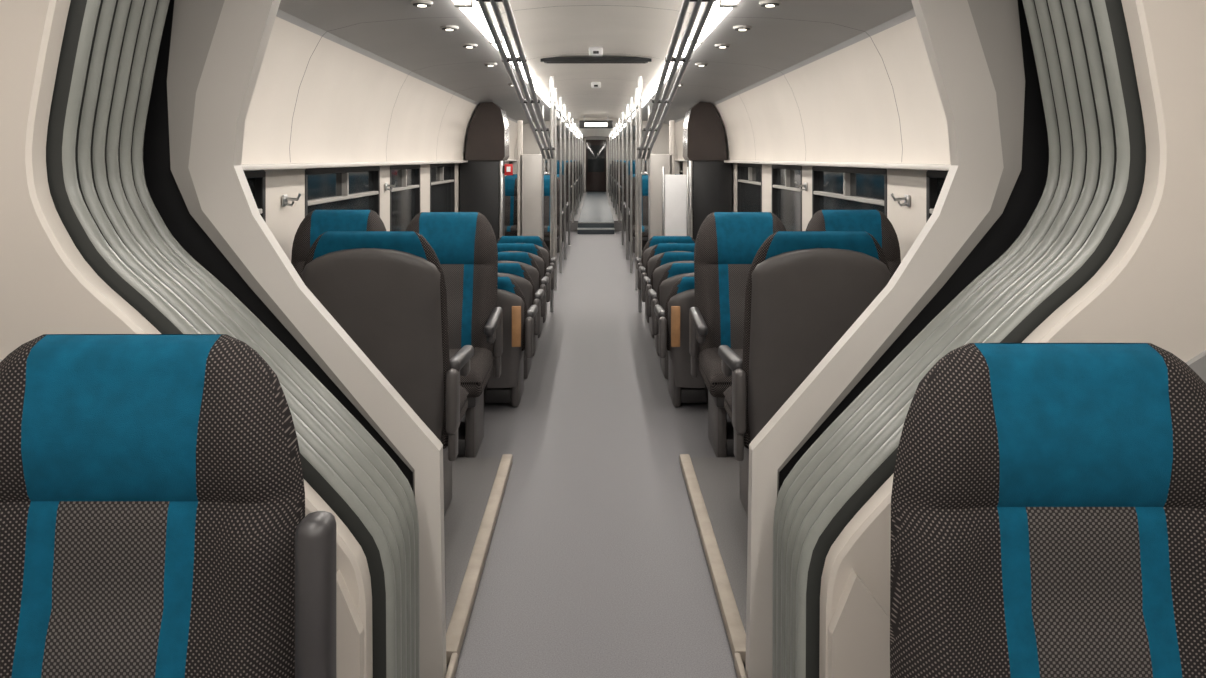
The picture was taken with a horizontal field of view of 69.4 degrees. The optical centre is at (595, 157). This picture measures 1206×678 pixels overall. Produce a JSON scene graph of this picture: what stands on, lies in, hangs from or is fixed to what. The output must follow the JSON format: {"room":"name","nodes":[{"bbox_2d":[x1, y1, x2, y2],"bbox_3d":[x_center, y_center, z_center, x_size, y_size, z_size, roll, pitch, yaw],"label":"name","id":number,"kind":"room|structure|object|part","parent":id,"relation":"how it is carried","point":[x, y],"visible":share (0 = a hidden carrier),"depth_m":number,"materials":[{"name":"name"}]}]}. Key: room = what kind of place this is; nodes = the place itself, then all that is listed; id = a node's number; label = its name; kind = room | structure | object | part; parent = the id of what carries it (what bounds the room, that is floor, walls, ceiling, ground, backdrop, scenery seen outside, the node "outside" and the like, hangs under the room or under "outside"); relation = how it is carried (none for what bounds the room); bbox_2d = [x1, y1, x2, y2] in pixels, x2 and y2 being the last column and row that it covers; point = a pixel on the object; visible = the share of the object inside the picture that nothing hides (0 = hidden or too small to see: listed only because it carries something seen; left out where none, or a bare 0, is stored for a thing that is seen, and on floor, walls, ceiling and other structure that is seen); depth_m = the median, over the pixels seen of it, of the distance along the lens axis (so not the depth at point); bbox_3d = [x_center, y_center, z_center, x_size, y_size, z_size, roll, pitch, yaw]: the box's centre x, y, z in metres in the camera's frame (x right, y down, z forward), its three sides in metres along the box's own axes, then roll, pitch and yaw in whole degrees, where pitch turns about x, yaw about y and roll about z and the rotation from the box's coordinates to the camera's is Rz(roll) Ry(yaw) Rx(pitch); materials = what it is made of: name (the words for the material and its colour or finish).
{"room":"train carriage","nodes":[
{"label":"train carriage","id":0,"kind":"room"},
{"bbox_2d":[253,160,546,261],"bbox_3d":[-1.655,0.250,14.000,0.070,2.300,34.000,0,0,0],"label":"wall","id":1,"kind":"structure","parent":0,"point":[284,222],"depth_m":4.66,"materials":[{"name":"white plastic"}]},
{"bbox_2d":[244,170,265,222],"bbox_3d":[-1.643,0.375,3.500,0.054,0.630,1.520,0,0,0],"label":"window","id":2,"kind":"structure","parent":1,"relation":"in","point":[256,180],"depth_m":4.22,"materials":[{"name":"clear glass"}]},
{"bbox_2d":[282,193,301,206],"bbox_3d":[-1.570,0.217,4.500,0.094,0.070,0.060,0,0,0],"label":"coat hook","id":3,"kind":"object","parent":1,"relation":"attached to","point":[285,198],"visible":1,"depth_m":4.49,"materials":[{"name":"metal"}]},
{"bbox_2d":[305,166,379,216],"bbox_3d":[-1.643,0.375,5.675,0.054,0.630,1.670,0,0,0],"label":"window","id":4,"kind":"structure","parent":1,"relation":"in","point":[342,188],"depth_m":5.66,"materials":[{"name":"clear glass"}]},
{"bbox_2d":[241,160,467,170],"bbox_3d":[-1.560,0.042,6.300,0.120,0.027,7.800,0,0,0],"label":"trim","id":5,"kind":"structure","parent":1,"relation":"attached to","point":[246,167],"depth_m":4.90,"materials":[{"name":"paint"}]},
{"bbox_2d":[385,182,397,190],"bbox_3d":[-1.570,0.217,6.680,0.094,0.070,0.060,0,0,0],"label":"coat hook","id":6,"kind":"object","parent":1,"relation":"attached to","point":[386,184],"visible":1,"depth_m":6.67,"materials":[{"name":"metal"}]},
{"bbox_2d":[390,165,419,230],"bbox_3d":[-1.643,0.375,7.425,0.054,0.630,1.170,0,0,0],"label":"window","id":7,"kind":"structure","parent":1,"relation":"in","point":[405,196],"depth_m":7.44,"materials":[{"name":"clear glass"}]},
{"bbox_2d":[430,163,454,211],"bbox_3d":[-1.643,0.375,9.225,0.054,0.630,1.470,0,0,0],"label":"window","id":8,"kind":"structure","parent":1,"relation":"in","point":[442,176],"depth_m":9.32,"materials":[{"name":"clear glass"}]},
{"bbox_2d":[241,0,950,163],"bbox_3d":[0.000,-0.458,14.000,3.400,0.985,34.160,0,0,0],"label":"ceiling","id":9,"kind":"structure","parent":0,"point":[339,81],"depth_m":5.25,"materials":[{"name":"white plastic"}]},
{"bbox_2d":[411,0,432,6],"bbox_3d":[-0.800,-0.708,4.000,0.100,0.022,0.100,0,0,0],"label":"ceiling spotlight","id":10,"kind":"object","parent":9,"relation":"in","point":[418,3],"depth_m":3.97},
{"bbox_2d":[440,25,458,30],"bbox_3d":[-0.800,-0.708,4.750,0.100,0.022,0.100,0,0,0],"label":"ceiling spotlight","id":11,"kind":"object","parent":9,"relation":"in","point":[446,27],"depth_m":4.72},
{"bbox_2d":[453,0,472,7],"bbox_3d":[-0.598,-0.714,3.325,0.081,0.063,1.250,0,0,0],"label":"ceiling light strip","id":12,"kind":"object","parent":9,"relation":"attached to","point":[457,3],"depth_m":3.89,"materials":[{"name":"white plastic"}]},
{"bbox_2d":[462,44,476,47],"bbox_3d":[-0.800,-0.708,5.500,0.100,0.022,0.100,0,0,0],"label":"ceiling spotlight","id":13,"kind":"object","parent":9,"relation":"in","point":[463,45],"depth_m":5.47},
{"bbox_2d":[460,0,502,43],"bbox_3d":[-0.598,-0.714,4.575,0.081,0.063,1.250,0,0,0],"label":"ceiling light strip","id":14,"kind":"object","parent":9,"relation":"attached to","point":[475,14],"depth_m":4.37,"materials":[{"name":"white plastic"}]},
{"bbox_2d":[484,63,496,65],"bbox_3d":[-0.800,-0.708,6.600,0.100,0.022,0.100,0,0,0],"label":"ceiling spotlight","id":15,"kind":"object","parent":9,"relation":"in","point":[486,64],"depth_m":6.56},
{"bbox_2d":[493,39,520,65],"bbox_3d":[-0.598,-0.714,5.825,0.081,0.063,1.250,0,0,0],"label":"ceiling light strip","id":16,"kind":"object","parent":9,"relation":"attached to","point":[504,45],"depth_m":5.59,"materials":[{"name":"white plastic"}]},
{"bbox_2d":[513,63,532,80],"bbox_3d":[-0.598,-0.714,7.075,0.081,0.063,1.250,0,0,0],"label":"ceiling light strip","id":17,"kind":"object","parent":9,"relation":"attached to","point":[521,67],"depth_m":7.14,"materials":[{"name":"white plastic"}]},
{"bbox_2d":[526,77,541,91],"bbox_3d":[-0.598,-0.714,8.325,0.081,0.063,1.250,0,0,0],"label":"ceiling light strip","id":18,"kind":"object","parent":9,"relation":"attached to","point":[538,88],"depth_m":8.52,"materials":[{"name":"white plastic"}]},
{"bbox_2d":[536,89,547,98],"bbox_3d":[-0.598,-0.714,9.525,0.081,0.063,1.150,0,0,0],"label":"ceiling light strip","id":19,"kind":"object","parent":9,"relation":"attached to","point":[543,95],"depth_m":9.55,"materials":[{"name":"white plastic"}]},
{"bbox_2d":[543,96,549,106],"bbox_3d":[-0.598,-0.714,10.925,0.081,0.063,1.250,0,0,0],"label":"ceiling light strip","id":20,"kind":"object","parent":9,"relation":"attached to","point":[546,100],"depth_m":10.56,"materials":[{"name":"white plastic"}]},
{"bbox_2d":[579,116,612,127],"bbox_3d":[0.000,-0.640,15.525,0.600,0.220,0.070,0,0,0],"label":"display","id":21,"kind":"object","parent":9,"relation":"attached to","point":[584,123],"visible":1,"depth_m":15.50,"materials":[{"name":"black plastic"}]},
{"bbox_2d":[589,46,602,56],"bbox_3d":[0.000,-0.747,6.098,0.100,0.063,0.105,0,0,0],"label":"smoke detector","id":22,"kind":"object","parent":9,"relation":"attached to","point":[594,51],"visible":1,"depth_m":6.05,"materials":[{"name":"white plastic"}]},
{"bbox_2d":[591,82,600,87],"bbox_3d":[0.000,-0.747,8.898,0.100,0.063,0.105,0,0,0],"label":"smoke detector","id":23,"kind":"object","parent":9,"relation":"attached to","point":[593,84],"visible":1,"depth_m":8.85,"materials":[{"name":"white plastic"}]},
{"bbox_2d":[541,57,650,62],"bbox_3d":[0.000,-0.747,6.668,0.840,0.037,0.165,0,0,0],"label":"ceiling vent","id":24,"kind":"object","parent":9,"relation":"attached to","point":[553,59],"depth_m":6.58,"materials":[{"name":"black plastic"}]},
{"bbox_2d":[642,96,648,106],"bbox_3d":[0.598,-0.714,10.925,0.081,0.063,1.250,0,0,0],"label":"ceiling light strip","id":25,"kind":"object","parent":9,"relation":"attached to","point":[644,100],"depth_m":10.55,"materials":[{"name":"white plastic"}]},
{"bbox_2d":[644,89,655,98],"bbox_3d":[0.598,-0.714,9.525,0.081,0.063,1.150,0,0,0],"label":"ceiling light strip","id":26,"kind":"object","parent":9,"relation":"attached to","point":[648,95],"depth_m":9.55,"materials":[{"name":"white plastic"}]},
{"bbox_2d":[650,77,665,91],"bbox_3d":[0.598,-0.714,8.325,0.081,0.063,1.250,0,0,0],"label":"ceiling light strip","id":27,"kind":"object","parent":9,"relation":"attached to","point":[653,88],"depth_m":8.52,"materials":[{"name":"white plastic"}]},
{"bbox_2d":[659,63,678,80],"bbox_3d":[0.598,-0.714,7.075,0.081,0.063,1.250,0,0,0],"label":"ceiling light strip","id":28,"kind":"object","parent":9,"relation":"attached to","point":[670,67],"depth_m":7.14,"materials":[{"name":"white plastic"}]},
{"bbox_2d":[671,39,698,65],"bbox_3d":[0.598,-0.714,5.825,0.081,0.063,1.250,0,0,0],"label":"ceiling light strip","id":29,"kind":"object","parent":9,"relation":"attached to","point":[687,45],"depth_m":5.59,"materials":[{"name":"white plastic"}]},
{"bbox_2d":[695,63,707,65],"bbox_3d":[0.800,-0.708,6.600,0.100,0.022,0.100,0,0,0],"label":"ceiling spotlight","id":30,"kind":"object","parent":9,"relation":"attached to","point":[697,64],"depth_m":6.56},
{"bbox_2d":[689,0,731,43],"bbox_3d":[0.598,-0.714,4.575,0.081,0.063,1.250,0,0,0],"label":"ceiling light strip","id":31,"kind":"object","parent":9,"relation":"attached to","point":[716,14],"depth_m":4.37,"materials":[{"name":"white plastic"}]},
{"bbox_2d":[715,44,729,47],"bbox_3d":[0.800,-0.708,5.500,0.100,0.022,0.100,0,0,0],"label":"ceiling spotlight","id":32,"kind":"object","parent":9,"relation":"attached to","point":[716,45],"depth_m":5.47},
{"bbox_2d":[719,0,738,7],"bbox_3d":[0.598,-0.714,3.325,0.081,0.063,1.250,0,0,0],"label":"ceiling light strip","id":33,"kind":"object","parent":9,"relation":"attached to","point":[722,3],"depth_m":3.89,"materials":[{"name":"white plastic"}]},
{"bbox_2d":[733,25,751,30],"bbox_3d":[0.800,-0.708,4.750,0.100,0.022,0.100,0,0,0],"label":"ceiling spotlight","id":34,"kind":"object","parent":9,"relation":"attached to","point":[740,27],"depth_m":4.72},
{"bbox_2d":[759,0,780,6],"bbox_3d":[0.800,-0.708,4.000,0.100,0.022,0.100,0,0,0],"label":"ceiling spotlight","id":35,"kind":"object","parent":9,"relation":"attached to","point":[766,3],"depth_m":3.97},
{"bbox_2d":[446,231,745,677],"bbox_3d":[0.000,1.450,14.000,3.400,0.100,34.200,0,0,0],"label":"floor","id":36,"kind":"structure","parent":0,"point":[596,566],"depth_m":3.40,"materials":[{"name":"plastic"}]},
{"bbox_2d":[0,334,335,677],"bbox_3d":[-0.737,0.847,1.206,0.671,1.105,0.602,0,0,0],"label":"seat","id":37,"kind":"object","parent":36,"relation":"on","point":[154,523],"visible":1,"depth_m":1.38,"materials":[{"name":"fabric"}]},
{"bbox_3d":[-0.428,0.776,1.343,0.054,0.459,0.095,0,0,0],"label":"folded armrest","id":38,"kind":"part","parent":37,"relation":"part of","materials":[{"name":"plastic"}]},
{"bbox_2d":[291,210,385,277],"bbox_3d":[-1.320,0.830,4.249,0.572,1.120,0.669,0,0,0],"label":"seat","id":39,"kind":"object","parent":36,"relation":"on","point":[315,223],"visible":0.17,"depth_m":4.47,"materials":[{"name":"fabric"}]},
{"bbox_2d":[405,212,502,456],"bbox_3d":[-0.755,0.840,4.209,0.572,1.120,0.669,0,0,0],"label":"seat","id":40,"kind":"object","parent":36,"relation":"on","point":[464,244],"visible":0.55,"depth_m":4.37,"materials":[{"name":"fabric"}]},
{"bbox_2d":[444,454,512,677],"bbox_3d":[-0.995,1.380,2.920,1.230,0.040,2.160,0,0,0],"label":"platform","id":41,"kind":"object","parent":36,"relation":"on","point":[478,483],"visible":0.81,"depth_m":3.18,"materials":[{"name":"plastic"}]},
{"bbox_2d":[301,231,473,516],"bbox_3d":[-0.770,0.810,3.260,0.572,1.120,0.669,0,0,0],"label":"seat","id":42,"kind":"object","parent":41,"relation":"on","point":[386,290],"visible":0.55,"depth_m":2.97,"materials":[{"name":"fabric"}]},
{"bbox_2d":[460,102,508,240],"bbox_3d":[-1.335,0.370,10.465,0.530,2.060,0.570,0,0,0],"label":"partition panel","id":43,"kind":"object","parent":36,"relation":"on","point":[482,179],"visible":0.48,"depth_m":10.22,"materials":[{"name":"black plastic"}]},
{"bbox_2d":[503,164,512,174],"bbox_3d":[-1.028,0.135,10.140,0.115,0.130,0.060,0,0,0],"label":"sign","id":44,"kind":"object","parent":43,"relation":"attached to","point":[507,168],"visible":1,"depth_m":10.12,"materials":[{"name":"red plastic"}]},
{"bbox_2d":[505,178,516,235],"bbox_3d":[-1.300,0.840,12.149,0.572,1.120,0.669,0,0,0],"label":"seat","id":45,"kind":"object","parent":36,"relation":"on","point":[510,183],"visible":0.24,"depth_m":12.30,"materials":[{"name":"fabric"}]},
{"bbox_2d":[485,277,537,406],"bbox_3d":[-0.630,1.025,5.004,0.572,0.750,0.622,0,0,0],"label":"seat","id":46,"kind":"object","parent":36,"relation":"on","point":[518,322],"visible":0.43,"depth_m":4.77,"materials":[{"name":"fabric"}]},
{"bbox_3d":[-0.430,0.910,4.699,0.050,0.220,0.012,0,0,0],"label":"plywood plate","id":47,"kind":"part","parent":46,"relation":"part of","materials":[{"name":"brown wood"}]},
{"bbox_2d":[475,0,554,311],"bbox_3d":[-0.425,0.330,5.582,0.140,2.140,4.671,0,0,0],"label":"grab rail","id":48,"kind":"object","parent":36,"relation":"on","point":[482,3],"visible":1,"depth_m":5.21,"materials":[{"name":"metal"}]},
{"bbox_2d":[498,263,543,378],"bbox_3d":[-0.630,1.025,5.637,0.572,0.750,0.596,0,0,0],"label":"seat","id":49,"kind":"object","parent":36,"relation":"on","point":[517,272],"visible":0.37,"depth_m":5.38,"materials":[{"name":"fabric"}]},
{"bbox_2d":[498,252,548,356],"bbox_3d":[-0.630,1.025,6.257,0.572,0.750,0.596,0,0,0],"label":"seat","id":50,"kind":"object","parent":36,"relation":"on","point":[525,259],"visible":0.28,"depth_m":5.99,"materials":[{"name":"fabric"}]},
{"bbox_2d":[497,243,552,337],"bbox_3d":[-0.630,1.025,6.877,0.572,0.750,0.596,0,0,0],"label":"seat","id":51,"kind":"object","parent":36,"relation":"on","point":[532,249],"visible":0.26,"depth_m":6.61,"materials":[{"name":"fabric"}]},
{"bbox_2d":[497,236,556,322],"bbox_3d":[-0.630,1.025,7.497,0.572,0.750,0.596,0,0,0],"label":"seat","id":52,"kind":"object","parent":36,"relation":"on","point":[538,241],"visible":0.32,"depth_m":7.23,"materials":[{"name":"fabric"}]},
{"bbox_2d":[517,105,543,239],"bbox_3d":[-0.875,0.350,11.615,0.350,2.100,0.050,0,0,0],"label":"screen","id":53,"kind":"object","parent":36,"relation":"on","point":[530,177],"visible":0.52,"depth_m":11.60,"materials":[{"name":"paint"}]},
{"bbox_2d":[544,178,563,251],"bbox_3d":[-0.745,0.840,12.149,0.572,1.120,0.669,0,0,0],"label":"seat","id":54,"kind":"object","parent":36,"relation":"on","point":[546,180],"visible":0.14,"depth_m":12.28,"materials":[{"name":"fabric"}]},
{"bbox_2d":[544,176,563,252],"bbox_3d":[-0.745,0.840,13.009,0.572,1.120,0.669,0,0,0],"label":"seat","id":55,"kind":"object","parent":36,"relation":"on","point":[544,176],"visible":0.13,"depth_m":13.18,"materials":[{"name":"fabric"}]},
{"bbox_2d":[544,175,567,225],"bbox_3d":[-0.745,0.840,13.869,0.572,1.120,0.669,0,0,0],"label":"seat","id":56,"kind":"object","parent":36,"relation":"on","point":[544,175],"visible":0.02,"depth_m":14.07,"materials":[{"name":"fabric"}]},
{"bbox_2d":[557,174,567,241],"bbox_3d":[-0.745,0.840,14.729,0.572,1.120,0.669,0,0,0],"label":"seat","id":57,"kind":"object","parent":36,"relation":"on","point":[557,174],"visible":0.17,"depth_m":14.86,"materials":[{"name":"fabric"}]},
{"bbox_2d":[549,88,582,290],"bbox_3d":[-0.430,0.330,18.600,0.032,2.140,20.800,0,0,0],"label":"railing","id":58,"kind":"object","parent":36,"relation":"on","point":[556,110],"visible":0.97,"depth_m":11.98,"materials":[{"name":"metal"}]},
{"bbox_2d":[46,0,1145,677],"bbox_3d":[0.000,0.301,2.010,2.358,2.197,0.360,0,0,0],"label":"gangway bellows","id":59,"kind":"object","parent":36,"relation":"on","point":[99,192],"visible":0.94,"depth_m":1.96,"materials":[{"name":"grey rubber"}]},
{"bbox_2d":[566,192,625,233],"bbox_3d":[0.000,1.300,23.462,3.200,0.200,14.955,0,0,0],"label":"steps","id":60,"kind":"structure","parent":36,"relation":"on","point":[595,214],"depth_m":17.85,"materials":[{"name":"plastic"}]},
{"bbox_2d":[557,162,571,202],"bbox_3d":[-0.745,0.640,17.249,0.572,1.120,0.669,0,0,0],"label":"seat","id":61,"kind":"object","parent":60,"relation":"on","point":[557,162],"visible":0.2,"depth_m":17.44,"materials":[{"name":"fabric"}]},
{"bbox_2d":[558,161,574,210],"bbox_3d":[-0.745,0.640,19.949,0.572,1.120,0.669,0,0,0],"label":"seat","id":62,"kind":"object","parent":60,"relation":"on","point":[558,161],"visible":0.03,"depth_m":20.16,"materials":[{"name":"fabric"}]},
{"bbox_2d":[570,162,574,212],"bbox_3d":[-0.745,0.640,19.049,0.572,1.120,0.669,0,0,0],"label":"seat","id":63,"kind":"object","parent":60,"relation":"on","point":[570,162],"visible":0.09,"depth_m":19.12,"materials":[{"name":"fabric"}]},
{"bbox_2d":[512,117,679,173],"bbox_3d":[0.000,0.200,16.725,3.200,2.000,0.150,0,0,0],"label":"frame","id":64,"kind":"object","parent":60,"relation":"on","point":[530,146],"visible":0.24,"depth_m":16.65,"materials":[{"name":"paint"}]},
{"bbox_2d":[617,162,621,212],"bbox_3d":[0.745,0.640,19.049,0.572,1.120,0.669,0,0,0],"label":"seat","id":65,"kind":"object","parent":60,"relation":"on","point":[621,162],"visible":0.07,"depth_m":19.12,"materials":[{"name":"fabric"}]},
{"bbox_2d":[617,161,633,210],"bbox_3d":[0.745,0.640,19.949,0.572,1.120,0.669,0,0,0],"label":"seat","id":66,"kind":"object","parent":60,"relation":"on","point":[624,161],"visible":0.06,"depth_m":20.16,"materials":[{"name":"fabric"}]},
{"bbox_2d":[620,162,634,202],"bbox_3d":[0.745,0.640,17.249,0.572,1.120,0.669,0,0,0],"label":"seat","id":67,"kind":"object","parent":60,"relation":"on","point":[625,162],"visible":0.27,"depth_m":17.44,"materials":[{"name":"fabric"}]},
{"bbox_2d":[143,0,1048,677],"bbox_3d":[0.000,0.275,2.326,3.240,2.250,0.128,0,0,0],"label":"frame","id":68,"kind":"object","parent":36,"relation":"on","point":[211,53],"depth_m":2.27,"materials":[{"name":"white plastic"}]},
{"bbox_2d":[609,88,642,290],"bbox_3d":[0.430,0.330,18.600,0.032,2.140,20.800,0,0,0],"label":"railing","id":69,"kind":"object","parent":36,"relation":"on","point":[635,110],"visible":0.96,"depth_m":11.98,"materials":[{"name":"metal"}]},
{"bbox_2d":[624,174,634,241],"bbox_3d":[0.745,0.840,14.729,0.572,1.120,0.669,0,0,0],"label":"seat","id":70,"kind":"object","parent":36,"relation":"on","point":[633,174],"visible":0.13,"depth_m":14.86,"materials":[{"name":"fabric"}]},
{"bbox_2d":[624,175,647,225],"bbox_3d":[0.745,0.840,13.869,0.572,1.120,0.669,0,0,0],"label":"seat","id":71,"kind":"object","parent":36,"relation":"on","point":[633,175],"visible":0.06,"depth_m":14.04,"materials":[{"name":"fabric"}]},
{"bbox_2d":[628,178,647,251],"bbox_3d":[0.745,0.840,12.149,0.572,1.120,0.669,0,0,0],"label":"seat","id":72,"kind":"object","parent":36,"relation":"on","point":[644,180],"visible":0.17,"depth_m":12.28,"materials":[{"name":"fabric"}]},
{"bbox_2d":[628,176,647,252],"bbox_3d":[0.745,0.840,13.009,0.572,1.120,0.669,0,0,0],"label":"seat","id":73,"kind":"object","parent":36,"relation":"on","point":[642,176],"visible":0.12,"depth_m":13.18,"materials":[{"name":"fabric"}]},
{"bbox_2d":[648,105,674,239],"bbox_3d":[0.875,0.350,11.615,0.350,2.100,0.050,0,0,0],"label":"screen","id":74,"kind":"object","parent":36,"relation":"on","point":[656,161],"visible":0.47,"depth_m":11.60,"materials":[{"name":"paint"}]},
{"bbox_2d":[635,236,694,322],"bbox_3d":[0.630,1.025,7.497,0.572,0.750,0.596,0,0,0],"label":"seat","id":75,"kind":"object","parent":36,"relation":"on","point":[653,241],"visible":0.26,"depth_m":7.23,"materials":[{"name":"fabric"}]},
{"bbox_2d":[639,243,694,337],"bbox_3d":[0.630,1.025,6.877,0.572,0.750,0.596,0,0,0],"label":"seat","id":76,"kind":"object","parent":36,"relation":"on","point":[659,249],"visible":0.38,"depth_m":6.61,"materials":[{"name":"fabric"}]},
{"bbox_2d":[643,252,693,356],"bbox_3d":[0.630,1.025,6.257,0.572,0.750,0.596,0,0,0],"label":"seat","id":77,"kind":"object","parent":36,"relation":"on","point":[666,259],"visible":0.29,"depth_m":5.99,"materials":[{"name":"fabric"}]},
{"bbox_2d":[648,263,693,378],"bbox_3d":[0.630,1.025,5.637,0.572,0.750,0.596,0,0,0],"label":"seat","id":78,"kind":"object","parent":36,"relation":"on","point":[674,272],"visible":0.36,"depth_m":5.38,"materials":[{"name":"fabric"}]},
{"bbox_2d":[662,167,688,235],"bbox_3d":[0.905,0.750,9.895,0.300,1.300,0.050,0,0,0],"label":"partition","id":79,"kind":"object","parent":36,"relation":"on","point":[675,188],"visible":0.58,"depth_m":9.88,"materials":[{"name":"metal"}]},
{"bbox_2d":[637,0,716,311],"bbox_3d":[0.425,0.330,5.582,0.140,2.140,4.671,0,0,0],"label":"grab rail","id":80,"kind":"object","parent":36,"relation":"on","point":[697,3],"visible":1,"depth_m":5.21,"materials":[{"name":"metal"}]},
{"bbox_2d":[654,277,706,406],"bbox_3d":[0.630,1.025,5.004,0.572,0.750,0.622,0,0,0],"label":"seat","id":81,"kind":"object","parent":36,"relation":"on","point":[673,322],"visible":0.49,"depth_m":4.77,"materials":[{"name":"fabric"}]},
{"bbox_3d":[0.430,0.910,4.699,0.050,0.220,0.012,0,0,0],"label":"plywood plate","id":82,"kind":"part","parent":81,"relation":"part of","materials":[{"name":"brown wood"}]},
{"bbox_2d":[683,102,731,240],"bbox_3d":[1.335,0.370,10.465,0.530,2.060,0.570,0,0,0],"label":"partition panel","id":83,"kind":"object","parent":36,"relation":"on","point":[704,144],"visible":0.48,"depth_m":10.22,"materials":[{"name":"black plastic"}]},
{"bbox_2d":[679,454,747,677],"bbox_3d":[0.995,1.380,2.920,1.230,0.040,2.160,0,0,0],"label":"platform","id":84,"kind":"object","parent":36,"relation":"on","point":[712,483],"visible":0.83,"depth_m":3.18,"materials":[{"name":"plastic"}]},
{"bbox_2d":[718,231,890,516],"bbox_3d":[0.770,0.810,3.260,0.572,1.120,0.669,0,0,0],"label":"seat","id":85,"kind":"object","parent":84,"relation":"on","point":[805,290],"visible":0.57,"depth_m":2.97,"materials":[{"name":"fabric"}]},
{"bbox_2d":[689,212,786,456],"bbox_3d":[0.755,0.840,4.209,0.572,1.120,0.669,0,0,0],"label":"seat","id":86,"kind":"object","parent":36,"relation":"on","point":[727,244],"visible":0.58,"depth_m":4.37,"materials":[{"name":"fabric"}]},
{"bbox_2d":[806,210,900,277],"bbox_3d":[1.320,0.830,4.249,0.572,1.120,0.669,0,0,0],"label":"seat","id":87,"kind":"object","parent":36,"relation":"on","point":[875,223],"visible":0.17,"depth_m":4.47,"materials":[{"name":"fabric"}]},
{"bbox_2d":[890,343,1205,677],"bbox_3d":[0.780,0.856,1.216,0.604,1.089,0.602,0,0,0],"label":"seat","id":88,"kind":"object","parent":36,"relation":"on","point":[1048,500],"visible":1,"depth_m":1.39,"materials":[{"name":"fabric"}]},
{"bbox_2d":[557,136,634,191],"bbox_3d":[0.000,0.225,31.040,3.400,2.350,0.080,0,0,0],"label":"wall","id":89,"kind":"structure","parent":0,"point":[588,137],"depth_m":31.00,"materials":[{"name":"beige plastic"}]},
{"bbox_2d":[584,138,607,191],"bbox_3d":[0.000,0.250,30.974,0.840,1.900,0.048,0,0,0],"label":"door","id":90,"kind":"structure","parent":89,"relation":"in","point":[595,151],"depth_m":30.96,"materials":[{"name":"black glass"}]},
{"bbox_2d":[0,0,1205,677],"bbox_3d":[0.000,0.275,1.789,3.240,2.250,0.078,0,0,0],"label":"wall","id":91,"kind":"structure","parent":0,"point":[1151,288],"depth_m":1.78,"materials":[{"name":"white plastic"}]},
{"bbox_2d":[645,160,938,261],"bbox_3d":[1.655,0.250,14.000,0.070,2.300,34.000,0,0,0],"label":"wall","id":92,"kind":"structure","parent":0,"point":[907,222],"depth_m":4.66,"materials":[{"name":"white plastic"}]},
{"bbox_2d":[680,161,682,174],"bbox_3d":[1.643,0.375,17.000,0.054,0.630,1.620,0,0,0],"label":"window","id":93,"kind":"structure","parent":92,"relation":"in","point":[681,162],"depth_m":16.84,"materials":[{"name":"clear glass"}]},
{"bbox_2d":[737,163,761,211],"bbox_3d":[1.643,0.375,9.225,0.054,0.630,1.470,0,0,0],"label":"window","id":94,"kind":"structure","parent":92,"relation":"in","point":[749,176],"depth_m":9.32,"materials":[{"name":"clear glass"}]},
{"bbox_2d":[772,165,801,230],"bbox_3d":[1.643,0.375,7.425,0.054,0.630,1.170,0,0,0],"label":"window","id":95,"kind":"structure","parent":92,"relation":"in","point":[786,196],"depth_m":7.44,"materials":[{"name":"clear glass"}]},
{"bbox_2d":[794,182,806,190],"bbox_3d":[1.570,0.217,6.680,0.094,0.070,0.060,0,0,0],"label":"coat hook","id":96,"kind":"object","parent":92,"relation":"attached to","point":[805,184],"visible":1,"depth_m":6.67,"materials":[{"name":"metal"}]},
{"bbox_2d":[724,160,950,170],"bbox_3d":[1.560,0.042,6.300,0.120,0.027,7.800,0,0,0],"label":"trim","id":97,"kind":"structure","parent":92,"relation":"attached to","point":[941,167],"depth_m":4.90,"materials":[{"name":"paint"}]},
{"bbox_2d":[812,166,886,216],"bbox_3d":[1.643,0.375,5.675,0.054,0.630,1.670,0,0,0],"label":"window","id":98,"kind":"structure","parent":92,"relation":"in","point":[833,188],"depth_m":5.66,"materials":[{"name":"clear glass"}]},
{"bbox_2d":[890,193,909,206],"bbox_3d":[1.570,0.217,4.500,0.094,0.070,0.060,0,0,0],"label":"coat hook","id":99,"kind":"object","parent":92,"relation":"attached to","point":[906,198],"visible":1,"depth_m":4.49,"materials":[{"name":"metal"}]},
{"bbox_2d":[926,170,947,222],"bbox_3d":[1.643,0.375,3.500,0.054,0.630,1.520,0,0,0],"label":"window","id":100,"kind":"structure","parent":92,"relation":"in","point":[935,180],"depth_m":4.22,"materials":[{"name":"clear glass"}]}
]}

